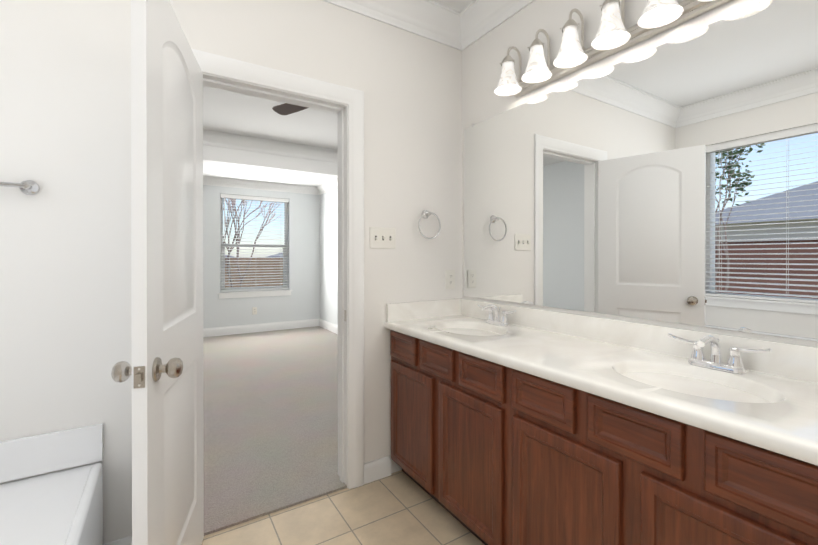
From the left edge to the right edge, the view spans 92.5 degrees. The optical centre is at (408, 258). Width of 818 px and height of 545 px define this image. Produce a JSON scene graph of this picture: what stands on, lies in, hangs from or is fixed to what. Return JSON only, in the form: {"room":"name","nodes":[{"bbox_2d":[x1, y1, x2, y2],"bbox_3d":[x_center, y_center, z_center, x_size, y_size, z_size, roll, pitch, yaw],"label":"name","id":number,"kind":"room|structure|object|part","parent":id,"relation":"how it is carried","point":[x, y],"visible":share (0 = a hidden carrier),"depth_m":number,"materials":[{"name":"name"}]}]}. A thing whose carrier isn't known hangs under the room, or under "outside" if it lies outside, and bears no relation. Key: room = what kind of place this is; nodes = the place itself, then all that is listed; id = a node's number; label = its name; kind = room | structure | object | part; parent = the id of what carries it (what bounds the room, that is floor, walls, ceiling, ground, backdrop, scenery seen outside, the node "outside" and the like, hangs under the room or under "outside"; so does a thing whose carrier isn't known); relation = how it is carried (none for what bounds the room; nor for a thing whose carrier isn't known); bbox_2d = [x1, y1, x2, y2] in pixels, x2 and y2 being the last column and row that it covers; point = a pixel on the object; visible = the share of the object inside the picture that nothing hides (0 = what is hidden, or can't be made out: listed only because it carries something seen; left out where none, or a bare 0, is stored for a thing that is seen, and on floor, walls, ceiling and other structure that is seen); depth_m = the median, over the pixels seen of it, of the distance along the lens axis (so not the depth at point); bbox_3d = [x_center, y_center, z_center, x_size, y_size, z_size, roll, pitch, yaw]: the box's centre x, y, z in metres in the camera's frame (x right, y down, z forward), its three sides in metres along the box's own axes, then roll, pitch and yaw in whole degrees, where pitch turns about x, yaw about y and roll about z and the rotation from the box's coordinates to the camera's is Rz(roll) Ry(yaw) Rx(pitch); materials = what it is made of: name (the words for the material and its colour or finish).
{"room":"bathroom","nodes":[
{"label":"bathroom","id":0,"kind":"room"},
{"bbox_2d":[0,0,461,544],"bbox_3d":[-0.906,-0.128,1.784,3.099,2.700,0.120,0,0,-32],"label":"wall","id":1,"kind":"structure","parent":0,"point":[66,228],"depth_m":1.55,"materials":[{"name":"white paint"}]},
{"bbox_2d":[0,180,39,194],"bbox_3d":[-1.616,-0.256,1.232,0.664,0.054,0.058,0,0,-32],"label":"towel bar","id":2,"kind":"object","parent":1,"relation":"attached to","point":[28,187],"visible":1,"depth_m":1.40,"materials":[{"name":"silver metal"}]},
{"bbox_2d":[111,0,203,544],"bbox_3d":[-0.826,0.206,1.343,0.265,2.018,0.702,0,0,-32],"label":"door","id":3,"kind":"structure","parent":1,"relation":"in","point":[165,370],"depth_m":1.19,"materials":[{"name":"white wood"}]},
{"bbox_3d":[-0.714,0.308,1.072,0.165,0.066,0.124,0,0,-32],"label":"knob","id":4,"kind":"part","parent":3,"relation":"part of","materials":[{"name":"silver metal"}]},
{"bbox_2d":[104,456,390,544],"bbox_3d":[0.137,1.176,0.174,2.808,0.104,3.724,0,0,-32],"label":"baseboard","id":5,"kind":"structure","parent":1,"relation":"attached to","point":[374,470],"depth_m":2.15,"materials":[{"name":"white wood"}]},
{"bbox_2d":[191,48,363,488],"bbox_3d":[-0.667,0.159,1.942,0.903,2.124,0.171,0,0,-32],"label":"door frame","id":6,"kind":"structure","parent":1,"relation":"attached to","point":[239,70],"depth_m":2.08,"materials":[{"name":"white wood"}]},
{"bbox_2d":[370,227,395,248],"bbox_3d":[-0.141,-0.115,2.180,0.163,0.117,0.022,0,0,-32],"label":"light switch","id":7,"kind":"object","parent":1,"relation":"attached to","point":[382,238],"visible":1,"depth_m":2.18,"materials":[{"name":"white plastic"}]},
{"bbox_2d":[322,0,461,47],"bbox_3d":[-0.821,-1.398,1.702,2.580,0.160,0.100,0,0,-32],"label":"crown molding","id":8,"kind":"structure","parent":1,"relation":"attached to","point":[429,19],"depth_m":2.25,"materials":[{"name":"white wood"}]},
{"bbox_2d":[418,210,440,238],"bbox_3d":[0.111,-0.203,2.319,0.162,0.178,0.054,0,0,-32],"label":"towel ring","id":9,"kind":"object","parent":1,"relation":"attached to","point":[425,214],"visible":1,"depth_m":2.31,"materials":[{"name":"silver metal"}]},
{"bbox_2d":[445,270,454,288],"bbox_3d":[0.258,0.129,2.440,0.072,0.117,0.009,0,0,-32],"label":"outlet","id":10,"kind":"object","parent":1,"relation":"attached to","point":[449,279],"visible":1,"depth_m":2.44,"materials":[{"name":"white plastic"}]},
{"bbox_2d":[455,0,534,50],"bbox_3d":[1.284,-1.395,0.885,0.100,0.160,3.724,0,0,-32],"label":"crown molding","id":11,"kind":"structure","parent":1,"relation":"attached to","point":[470,24],"depth_m":2.26,"materials":[{"name":"white wood"}]},
{"bbox_2d":[460,298,817,389],"bbox_3d":[0.808,0.323,1.721,0.021,0.135,1.810,0,0,-32],"label":"backsplash","id":12,"kind":"structure","parent":1,"relation":"attached to","point":[790,364],"depth_m":1.44,"materials":[{"name":"white stone"}]},
{"bbox_2d":[203,185,337,327],"bbox_3d":[-0.515,-0.179,2.108,6.340,2.800,0.012,0,0,-32],"label":"wall","id":13,"kind":"structure","parent":0,"point":[313,252],"depth_m":2.02,"materials":[{"name":"white paint"}]},
{"bbox_2d":[220,198,287,291],"bbox_3d":[-2.543,-0.235,6.464,1.060,1.560,0.060,0,0,-32],"label":"bedroom window","id":14,"kind":"structure","parent":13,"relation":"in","point":[285,232],"depth_m":6.50,"materials":[{"name":"white plastic"}]},
{"bbox_2d":[220,194,288,291],"bbox_3d":[-2.500,-0.249,6.395,1.052,1.528,0.070,0,0,-32],"label":"window blinds","id":15,"kind":"object","parent":14,"relation":"attached to","point":[254,198],"visible":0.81,"depth_m":6.37,"materials":[{"name":"white plastic"}]},
{"bbox_2d":[218,289,291,298],"bbox_3d":[-2.495,0.574,6.391,1.140,0.091,0.118,0,0,-32],"label":"window sill","id":16,"kind":"structure","parent":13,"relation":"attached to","point":[241,294],"depth_m":6.33,"materials":[{"name":"white wood"}]},
{"bbox_2d":[203,176,315,194],"bbox_3d":[-3.556,-1.182,5.638,4.709,0.120,0.075,0,0,-32],"label":"crown molding","id":17,"kind":"structure","parent":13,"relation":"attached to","point":[213,181],"depth_m":6.33,"materials":[{"name":"white wood"}]},
{"bbox_2d":[203,319,318,336],"bbox_3d":[-3.571,1.129,5.672,4.709,0.132,0.015,0,0,-32],"label":"baseboard","id":18,"kind":"structure","parent":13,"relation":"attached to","point":[242,329],"depth_m":6.37,"materials":[{"name":"white wood"}]},
{"bbox_2d":[203,129,337,183],"bbox_3d":[-2.328,-1.355,4.990,6.100,0.470,0.100,0,0,-32],"label":"crown molding","id":19,"kind":"structure","parent":13,"relation":"attached to","point":[227,140],"depth_m":5.27,"materials":[{"name":"white wood"}]},
{"bbox_2d":[316,183,337,194],"bbox_3d":[-1.279,-1.185,6.370,0.075,0.120,1.080,0,0,-32],"label":"crown molding","id":20,"kind":"structure","parent":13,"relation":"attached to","point":[326,187],"depth_m":6.57,"materials":[{"name":"white wood"}]},
{"bbox_2d":[319,319,337,333],"bbox_3d":[-1.266,1.127,6.414,0.015,0.132,1.167,0,0,-32],"label":"baseboard","id":21,"kind":"structure","parent":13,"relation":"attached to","point":[324,324],"depth_m":6.52,"materials":[{"name":"white wood"}]},
{"bbox_2d":[203,86,337,186],"bbox_3d":[-1.789,-1.462,4.132,6.340,0.450,4.805,0,0,-32],"label":"ceiling","id":22,"kind":"structure","parent":0,"point":[224,111],"depth_m":4.97,"materials":[{"name":"white paint"}]},
{"bbox_2d":[272,103,307,114],"bbox_3d":[-0.627,-1.378,3.089,1.268,0.409,1.275,0,0,-32],"label":"ceiling fan","id":23,"kind":"object","parent":22,"relation":"hanging from","point":[285,109],"depth_m":3.40,"materials":[{"name":"brown metal"}]},
{"bbox_2d":[203,326,346,535],"bbox_3d":[-1.759,1.257,4.093,6.340,0.112,4.920,0,0,-32],"label":"floor","id":24,"kind":"structure","parent":0,"point":[270,399],"depth_m":2.88,"materials":[{"name":"beige carpet"}]},
{"bbox_2d":[202,470,484,544],"bbox_3d":[0.147,1.278,0.112,3.099,0.100,3.850,0,0,-32],"label":"floor","id":25,"kind":"structure","parent":0,"point":[400,507],"depth_m":1.81,"materials":[{"name":"beige tile"}]},
{"bbox_2d":[0,423,102,544],"bbox_3d":[-1.160,0.936,0.539,0.997,0.580,1.720,0,0,-32],"label":"bathtub","id":26,"kind":"object","parent":25,"relation":"on","point":[63,507],"visible":0.96,"depth_m":1.37,"materials":[{"name":"white ceramic"}]},
{"bbox_2d":[384,318,817,544],"bbox_3d":[0.586,0.807,1.590,0.537,0.832,1.798,0,0,-32],"label":"bathroom vanity","id":27,"kind":"object","parent":25,"relation":"on","point":[514,425],"depth_m":1.22,"materials":[{"name":"brown wood"}]},
{"bbox_2d":[432,0,473,11],"bbox_3d":[0.116,-1.522,0.150,3.099,0.100,3.965,0,0,-32],"label":"ceiling","id":28,"kind":"structure","parent":0,"point":[459,5],"depth_m":2.27,"materials":[{"name":"white paint"}]},
{"bbox_2d":[462,0,817,346],"bbox_3d":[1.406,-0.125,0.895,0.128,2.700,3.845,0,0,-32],"label":"mirror","id":29,"kind":"object","parent":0,"point":[674,181],"depth_m":1.50,"materials":[{"name":"clear glass"}]},
{"bbox_2d":[494,0,732,97],"bbox_3d":[0.766,-0.982,1.640,0.174,0.241,1.050,0,0,-32],"label":"sconce","id":30,"kind":"object","parent":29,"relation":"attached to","point":[614,35],"visible":1,"depth_m":1.66,"materials":[{"name":"white glass"}]},
{"label":"outside","id":31,"kind":"structure","parent":0,"visible":0},
{"bbox_3d":[-6.054,1.760,5.011,85.000,0.100,75.000,0,0,-32],"label":"ground","id":32,"kind":"structure","parent":31,"visible":0},
{"bbox_2d":[223,198,279,286],"bbox_3d":[-4.239,-0.223,8.469,2.809,3.952,3.373,0,0,-32],"label":"bare tree","id":33,"kind":"object","parent":32,"relation":"on","point":[233,221],"visible":0.33,"depth_m":8.69,"materials":[{"name":"beige plant"}]},
{"bbox_2d":[225,258,282,287],"bbox_3d":[-3.877,0.822,10.954,19.014,1.732,0.055,0,0,-32],"label":"fence","id":34,"kind":"object","parent":32,"relation":"on","point":[258,270],"visible":0.06,"depth_m":10.73,"materials":[{"name":"brown wood"}]},
{"bbox_2d":[225,253,282,270],"bbox_3d":[-8.716,0.174,21.461,26.900,2.950,11.900,0,0,-32],"label":"house","id":35,"kind":"structure","parent":32,"relation":"on","point":[276,255],"depth_m":23.83,"materials":[{"name":"beige"}]}
]}

